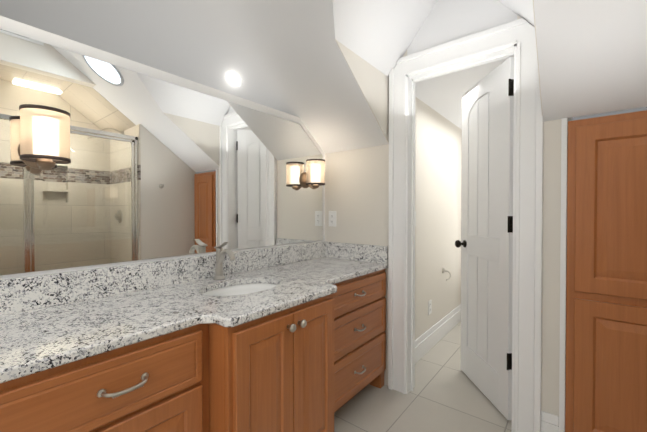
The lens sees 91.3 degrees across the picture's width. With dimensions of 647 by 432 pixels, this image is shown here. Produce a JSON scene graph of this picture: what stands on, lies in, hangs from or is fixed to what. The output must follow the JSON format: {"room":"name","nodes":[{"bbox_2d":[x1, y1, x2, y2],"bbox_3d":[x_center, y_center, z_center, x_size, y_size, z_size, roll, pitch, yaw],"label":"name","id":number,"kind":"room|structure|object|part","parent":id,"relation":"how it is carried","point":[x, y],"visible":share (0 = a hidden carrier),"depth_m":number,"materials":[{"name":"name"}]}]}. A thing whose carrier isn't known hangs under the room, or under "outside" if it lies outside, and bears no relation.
{"room":"bathroom","nodes":[
{"label":"bathroom","id":0,"kind":"room"},
{"bbox_2d":[0,16,324,279],"bbox_3d":[-1.119,0.242,1.134,0.120,1.832,3.470,1,1,39],"label":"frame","id":1,"kind":"structure","parent":0,"point":[24,30],"depth_m":1.39,"materials":[{"name":"beige paint"}]},
{"bbox_2d":[18,104,70,169],"bbox_3d":[-0.959,-0.256,1.089,0.163,0.202,0.132,1,1,39],"label":"sconce","id":2,"kind":"object","parent":1,"relation":"attached to","point":[44,144],"visible":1,"depth_m":1.03,"materials":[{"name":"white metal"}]},
{"bbox_3d":[-0.974,-0.189,1.102,0.099,0.068,0.038,1,1,39],"label":"arm","id":3,"kind":"part","parent":2,"relation":"part of"},
{"bbox_3d":[-0.947,-0.351,1.078,0.132,0.011,0.132,1,1,39],"label":"shade trim","id":4,"kind":"part","parent":2,"relation":"part of","materials":[{"name":"brown metal"}]},
{"bbox_3d":[-0.947,-0.191,1.080,0.132,0.011,0.132,1,1,39],"label":"shade trim","id":5,"kind":"part","parent":2,"relation":"part of","materials":[{"name":"brown metal"}]},
{"bbox_2d":[0,29,321,274],"bbox_3d":[-0.753,-0.216,1.483,0.005,0.827,2.380,1,1,39],"label":"mirror","id":6,"kind":"object","parent":1,"relation":"attached to","point":[156,168],"visible":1,"depth_m":1.39,"materials":[{"name":"clear glass"}]},
{"bbox_2d":[0,242,323,313],"bbox_3d":[-0.735,0.271,1.496,0.020,0.116,2.416,1,1,39],"label":"backsplash","id":7,"kind":"structure","parent":1,"relation":"attached to","point":[30,292],"depth_m":1.34,"materials":[{"name":"grey stone"}]},
{"bbox_2d":[300,159,324,188],"bbox_3d":[-0.067,-0.281,2.204,0.163,0.202,0.132,1,1,39],"label":"sconce","id":8,"kind":"object","parent":1,"relation":"attached to","point":[312,176],"visible":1,"depth_m":2.15,"materials":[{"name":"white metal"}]},
{"bbox_3d":[-0.054,-0.297,2.194,0.128,0.160,0.128,1,1,39],"label":"lamp shade","id":9,"kind":"part","parent":8,"relation":"part of","materials":[{"name":"white glass"}]},
{"bbox_3d":[-0.054,-0.217,2.195,0.132,0.011,0.132,1,1,39],"label":"shade trim","id":10,"kind":"part","parent":8,"relation":"part of","materials":[{"name":"brown metal"}]},
{"bbox_2d":[0,0,387,153],"bbox_3d":[-1.265,-1.167,2.246,2.842,1.386,1.890,1,1,39],"label":"ceiling","id":11,"kind":"structure","parent":0,"point":[286,56],"depth_m":2.01,"materials":[{"name":"white paint"}]},
{"bbox_2d":[224,69,242,87],"bbox_3d":[-0.607,-0.923,2.137,0.136,0.087,0.114,1,1,39],"label":"recessed light","id":12,"kind":"object","parent":11,"relation":"in","point":[233,78],"visible":1,"depth_m":2.13,"materials":[{"name":"white glass"}]},
{"bbox_2d":[232,312,292,431],"bbox_3d":[-0.211,0.708,1.153,0.019,0.640,0.270,1,1,39],"label":"door","id":13,"kind":"structure","parent":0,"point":[262,348],"depth_m":1.13,"materials":[{"name":"brown wood"}]},
{"bbox_2d":[287,324,295,331],"bbox_3d":[-0.123,0.432,1.217,0.034,0.032,0.032,1,1,39],"label":"cabinet knob","id":14,"kind":"object","parent":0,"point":[290,327],"depth_m":1.21,"materials":[{"name":"silver metal"}]},
{"bbox_2d":[298,320,306,327],"bbox_3d":[-0.086,0.432,1.264,0.034,0.032,0.032,1,1,39],"label":"cabinet knob","id":15,"kind":"object","parent":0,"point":[301,323],"depth_m":1.25,"materials":[{"name":"silver metal"}]},
{"bbox_2d":[291,298,333,431],"bbox_3d":[-0.040,0.706,1.367,0.019,0.640,0.270,1,1,39],"label":"door","id":16,"kind":"structure","parent":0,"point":[312,346],"depth_m":1.35,"materials":[{"name":"brown wood"}]},
{"bbox_2d":[315,0,334,38],"bbox_3d":[0.010,-1.156,1.226,0.423,0.514,0.696,1,1,39],"label":"ceiling slope","id":17,"kind":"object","parent":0,"point":[325,7],"visible":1,"depth_m":1.53,"materials":[{"name":"white paint"}]},
{"bbox_2d":[335,39,461,339],"bbox_3d":[0.782,0.111,2.620,0.100,2.060,2.432,1,1,39],"label":"wall","id":18,"kind":"structure","parent":0,"point":[438,161],"depth_m":2.73,"materials":[{"name":"beige paint"}]},
{"bbox_2d":[428,300,431,314],"bbox_3d":[0.910,0.785,2.700,0.008,0.117,0.072,1,1,39],"label":"outlet","id":19,"kind":"object","parent":18,"relation":"attached to","point":[430,307],"visible":1,"depth_m":2.69,"materials":[{"name":"white plastic"}]},
{"bbox_2d":[415,309,460,362],"bbox_3d":[1.048,1.076,2.871,0.015,0.125,1.725,1,1,39],"label":"baseboard","id":20,"kind":"structure","parent":18,"relation":"attached to","point":[429,342],"depth_m":2.80,"materials":[{"name":"white paint"}]},
{"bbox_2d":[415,304,460,346],"bbox_3d":[1.046,0.990,2.872,0.010,0.047,1.725,1,1,39],"label":"cap","id":21,"kind":"object","parent":20,"relation":"on","point":[422,337],"visible":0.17,"depth_m":2.80,"materials":[{"name":"white paint"}]},
{"bbox_2d":[442,268,450,280],"bbox_3d":[1.123,0.539,2.910,0.077,0.094,0.140,1,1,39],"label":"toilet paper holder","id":22,"kind":"object","parent":18,"relation":"attached to","point":[443,270],"visible":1,"depth_m":2.94,"materials":[{"name":"silver metal"}]},
{"bbox_2d":[332,0,501,129],"bbox_3d":[0.769,-1.169,2.173,0.420,0.510,3.123,1,1,39],"label":"ceiling","id":23,"kind":"structure","parent":0,"point":[379,35],"depth_m":1.87,"materials":[{"name":"white paint"}]},
{"bbox_2d":[325,0,516,385],"bbox_3d":[-0.358,-0.143,2.806,3.574,2.564,0.100,1,1,39],"label":"wall","id":24,"kind":"structure","parent":0,"point":[357,190],"depth_m":2.16,"materials":[{"name":"beige paint"}]},
{"bbox_2d":[329,211,335,226],"bbox_3d":[0.067,0.026,2.398,0.072,0.117,0.008,1,1,39],"label":"electrical outlet","id":25,"kind":"object","parent":24,"relation":"attached to","point":[332,218],"visible":1,"depth_m":2.39,"materials":[{"name":"white plastic"}]},
{"bbox_2d":[324,242,387,261],"bbox_3d":[0.224,0.262,2.264,0.518,0.116,0.020,1,1,39],"label":"backsplash","id":26,"kind":"structure","parent":24,"relation":"attached to","point":[362,253],"depth_m":2.24,"materials":[{"name":"grey stone"}]},
{"bbox_2d":[388,68,393,389],"bbox_3d":[0.443,0.093,2.076,0.030,2.109,0.016,1,1,39],"label":"band","id":27,"kind":"object","parent":24,"relation":"attached to","point":[390,251],"visible":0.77,"depth_m":2.07,"materials":[{"name":"white paint"}]},
{"bbox_2d":[411,79,413,390],"bbox_3d":[0.582,0.134,2.063,0.010,2.028,0.017,1,1,39],"label":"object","id":28,"kind":"object","parent":24,"relation":"attached to","point":[412,270],"visible":1,"depth_m":2.06,"materials":[{"name":"white paint"}]},
{"bbox_2d":[412,52,513,80],"bbox_3d":[0.804,-0.873,1.873,0.580,0.010,0.017,1,1,39],"label":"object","id":29,"kind":"object","parent":24,"relation":"attached to","point":[467,65],"visible":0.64,"depth_m":1.85,"materials":[{"name":"white paint"}]},
{"bbox_2d":[393,23,542,431],"bbox_3d":[0.797,0.072,1.875,0.834,2.155,0.127,1,1,39],"label":"door frame","id":30,"kind":"structure","parent":24,"relation":"attached to","point":[527,235],"depth_m":1.65,"materials":[{"name":"white paint"}]},
{"bbox_2d":[406,40,516,74],"bbox_3d":[0.759,-0.899,1.817,0.604,0.018,0.008,1,1,39],"label":"bead","id":31,"kind":"object","parent":30,"relation":"attached to","point":[466,55],"visible":1,"depth_m":1.78,"materials":[{"name":"white paint"}]},
{"bbox_2d":[396,18,527,63],"bbox_3d":[0.752,-0.990,1.817,0.717,0.030,0.016,1,1,39],"label":"band","id":32,"kind":"object","parent":30,"relation":"attached to","point":[502,27],"visible":0.98,"depth_m":1.77,"materials":[{"name":"white paint"}]},
{"bbox_2d":[455,57,513,419],"bbox_3d":[1.030,0.131,2.045,0.420,2.010,0.479,1,1,39],"label":"door","id":33,"kind":"structure","parent":24,"relation":"in","point":[458,243],"depth_m":1.82,"materials":[{"name":"white paint"}]},
{"bbox_3d":[1.017,0.128,2.271,0.012,2.010,0.095,0,1,-1],"label":"door stile","id":34,"kind":"part","parent":33,"relation":"part of","materials":[{"name":"white wood"}]},
{"bbox_2d":[468,100,477,235],"bbox_3d":[1.021,-0.315,2.155,0.005,0.900,0.122,0,1,-1],"label":"plank","id":35,"kind":"object","parent":33,"relation":"attached to","point":[473,178],"visible":1,"depth_m":2.15,"materials":[{"name":"white paint"}]},
{"bbox_2d":[468,255,477,353],"bbox_3d":[1.021,0.600,2.165,0.005,0.650,0.122,0,1,-1],"label":"plank","id":36,"kind":"object","parent":33,"relation":"attached to","point":[472,297],"visible":0.94,"depth_m":2.16,"materials":[{"name":"white paint"}]},
{"bbox_2d":[477,257,487,362],"bbox_3d":[1.024,0.601,2.037,0.005,0.650,0.122,0,1,-1],"label":"plank","id":37,"kind":"object","parent":33,"relation":"attached to","point":[482,318],"visible":1,"depth_m":2.03,"materials":[{"name":"white paint"}]},
{"bbox_3d":[1.023,1.031,2.042,0.012,0.210,0.385,0,1,-1],"label":"door bottom rail","id":38,"kind":"part","parent":33,"relation":"part of","materials":[{"name":"white wood"}]},
{"bbox_3d":[1.023,0.206,2.032,0.012,0.140,0.385,0,1,-1],"label":"door lock rail","id":39,"kind":"part","parent":33,"relation":"part of","materials":[{"name":"white wood"}]},
{"bbox_2d":[478,93,488,236],"bbox_3d":[1.024,-0.314,2.026,0.005,0.900,0.122,0,1,-1],"label":"plank","id":40,"kind":"object","parent":33,"relation":"attached to","point":[483,146],"visible":1,"depth_m":2.02,"materials":[{"name":"white paint"}]},
{"bbox_2d":[468,65,499,119],"bbox_3d":[1.023,-0.769,2.021,0.012,0.210,0.385,0,1,-1],"label":"arch","id":41,"kind":"object","parent":33,"relation":"attached to","point":[489,82],"visible":1,"depth_m":1.99,"materials":[{"name":"white paint"}]},
{"bbox_2d":[488,92,499,238],"bbox_3d":[1.027,-0.312,1.898,0.005,0.900,0.122,0,1,-1],"label":"plank","id":42,"kind":"object","parent":33,"relation":"attached to","point":[494,160],"visible":0.98,"depth_m":1.89,"materials":[{"name":"white paint"}]},
{"bbox_3d":[1.028,0.134,1.791,0.012,2.010,0.095,0,1,-1],"label":"door stile","id":43,"kind":"part","parent":33,"relation":"part of","materials":[{"name":"white wood"}]},
{"bbox_2d":[507,353,511,369],"bbox_3d":[1.038,0.809,1.749,0.039,0.090,0.038,1,1,39],"label":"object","id":44,"kind":"structure","parent":33,"relation":"attached to","point":[507,361],"depth_m":1.75,"materials":[{"name":"black metal"}]},
{"bbox_3d":[1.042,0.809,1.751,0.045,0.090,0.002,0,1,-1],"label":"door hinge leaf","id":45,"kind":"part","parent":44,"relation":"part of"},
{"bbox_2d":[508,216,512,232],"bbox_3d":[1.038,0.049,1.740,0.039,0.090,0.038,1,1,39],"label":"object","id":46,"kind":"structure","parent":33,"relation":"attached to","point":[508,224],"depth_m":1.74,"materials":[{"name":"black metal"}]},
{"bbox_3d":[1.042,0.049,1.742,0.045,0.090,0.002,0,1,-1],"label":"door hinge leaf","id":47,"kind":"part","parent":46,"relation":"part of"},
{"bbox_2d":[508,79,513,95],"bbox_3d":[1.038,-0.701,1.732,0.039,0.090,0.038,1,1,39],"label":"hinge","id":48,"kind":"object","parent":33,"relation":"attached to","point":[509,87],"depth_m":1.73,"materials":[{"name":"black metal"}]},
{"bbox_3d":[1.042,-0.701,1.734,0.045,0.090,0.002,0,1,-1],"label":"door hinge leaf","id":49,"kind":"part","parent":48,"relation":"part of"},
{"bbox_2d":[533,49,542,431],"bbox_3d":[1.071,0.099,1.574,0.030,2.109,0.016,1,1,39],"label":"band","id":50,"kind":"object","parent":24,"relation":"attached to","point":[538,269],"visible":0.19,"depth_m":1.57,"materials":[{"name":"white paint"}]},
{"bbox_2d":[541,420,558,431],"bbox_3d":[1.120,1.091,1.565,0.072,0.125,0.015,1,1,39],"label":"baseboard","id":51,"kind":"structure","parent":24,"relation":"attached to","point":[547,427],"depth_m":1.56,"materials":[{"name":"white paint"}]},
{"bbox_2d":[541,411,558,425],"bbox_3d":[1.122,1.005,1.566,0.072,0.047,0.010,1,1,39],"label":"cap","id":52,"kind":"object","parent":51,"relation":"on","point":[550,418],"visible":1,"depth_m":1.56,"materials":[{"name":"white paint"}]},
{"bbox_2d":[334,321,511,431],"bbox_3d":[-0.251,1.182,1.653,5.400,0.060,5.550,1,1,39],"label":"floor","id":53,"kind":"structure","parent":0,"point":[446,394],"depth_m":1.91,"materials":[{"name":"tile"}]},
{"bbox_2d":[0,274,385,431],"bbox_3d":[-0.477,0.759,1.296,0.680,0.795,2.416,1,1,39],"label":"bathroom vanity","id":54,"kind":"object","parent":53,"relation":"on","point":[291,338],"depth_m":1.09,"materials":[{"name":"brown wood"}]},
{"bbox_3d":[-0.626,0.477,0.809,0.019,0.170,0.675,1,1,39],"label":"drawer","id":55,"kind":"part","parent":54,"relation":"part of","materials":[{"name":"brown wood"}]},
{"bbox_3d":[-0.544,0.475,0.872,0.036,0.018,0.118,1,1,39],"label":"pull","id":56,"kind":"part","parent":54,"relation":"part of","materials":[{"name":"silver metal"}]},
{"bbox_3d":[-0.520,0.803,0.945,0.019,0.455,0.336,1,1,39],"label":"door","id":57,"kind":"part","parent":54,"relation":"part of","materials":[{"name":"brown wood"}]},
{"bbox_2d":[0,258,387,397],"bbox_3d":[-0.488,0.346,1.300,0.652,0.030,2.416,1,1,39],"label":"countertop","id":58,"kind":"structure","parent":54,"relation":"on","point":[47,344],"depth_m":1.04,"materials":[{"name":"grey stone"}]},
{"bbox_2d":[208,242,235,281],"bbox_3d":[-0.500,0.230,1.599,0.157,0.195,0.060,1,1,39],"label":"faucet","id":59,"kind":"object","parent":58,"relation":"on","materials":[{"name":"silver metal"}]},
{"bbox_2d":[200,278,283,297],"bbox_3d":[-0.382,0.427,1.481,0.339,0.160,0.448,1,1,39],"label":"sink","id":60,"kind":"object","parent":58,"relation":"in","point":[230,289],"depth_m":1.62,"materials":[{"name":"white ceramic"}]},
{"bbox_3d":[0.199,0.903,1.845,0.019,0.245,0.666,1,1,39],"label":"drawer","id":61,"kind":"part","parent":54,"relation":"part of","materials":[{"name":"brown wood"}]},
{"bbox_3d":[0.199,0.658,1.842,0.019,0.215,0.666,1,1,39],"label":"drawer","id":62,"kind":"part","parent":54,"relation":"part of","materials":[{"name":"brown wood"}]},
{"bbox_3d":[0.199,0.458,1.840,0.019,0.155,0.666,1,1,39],"label":"drawer","id":63,"kind":"part","parent":54,"relation":"part of","materials":[{"name":"brown wood"}]},
{"bbox_2d":[559,110,646,431],"bbox_3d":[1.418,0.344,1.523,0.434,1.620,0.455,1,1,39],"label":"tall cabinet","id":64,"kind":"object","parent":53,"relation":"on","point":[606,333],"depth_m":1.41,"materials":[{"name":"brown wood"}]},
{"bbox_3d":[1.312,0.720,1.376,0.350,0.660,0.019,1,1,39],"label":"door","id":65,"kind":"part","parent":64,"relation":"part of","materials":[{"name":"brown wood"}]},
{"bbox_3d":[1.312,-0.027,1.367,0.350,0.765,0.019,1,1,39],"label":"door","id":66,"kind":"part","parent":64,"relation":"part of","materials":[{"name":"brown wood"}]},
{"bbox_2d":[497,0,534,62],"bbox_3d":[1.097,-1.166,1.911,0.420,0.510,3.123,1,1,39],"label":"ceiling","id":67,"kind":"structure","parent":0,"point":[523,9],"depth_m":1.55,"materials":[{"name":"white paint"}]},
{"bbox_2d":[533,0,542,115],"bbox_3d":[0.907,-0.685,1.340,0.003,0.439,0.602,1,1,39],"label":"wall","id":68,"kind":"structure","parent":0,"point":[537,55],"depth_m":1.34,"materials":[{"name":"white paint"}]},
{"bbox_2d":[541,119,561,415],"bbox_3d":[1.154,0.343,1.602,0.076,1.620,0.100,1,1,39],"label":"wall strip","id":69,"kind":"object","parent":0,"point":[551,241],"visible":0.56,"depth_m":1.56,"materials":[{"name":"beige paint"}]},
{"bbox_2d":[534,0,646,121],"bbox_3d":[0.744,-1.149,0.639,0.612,1.386,1.890,1,1,39],"label":"ceiling","id":70,"kind":"structure","parent":0,"point":[592,57],"depth_m":1.27,"materials":[{"name":"white paint"}]}
]}

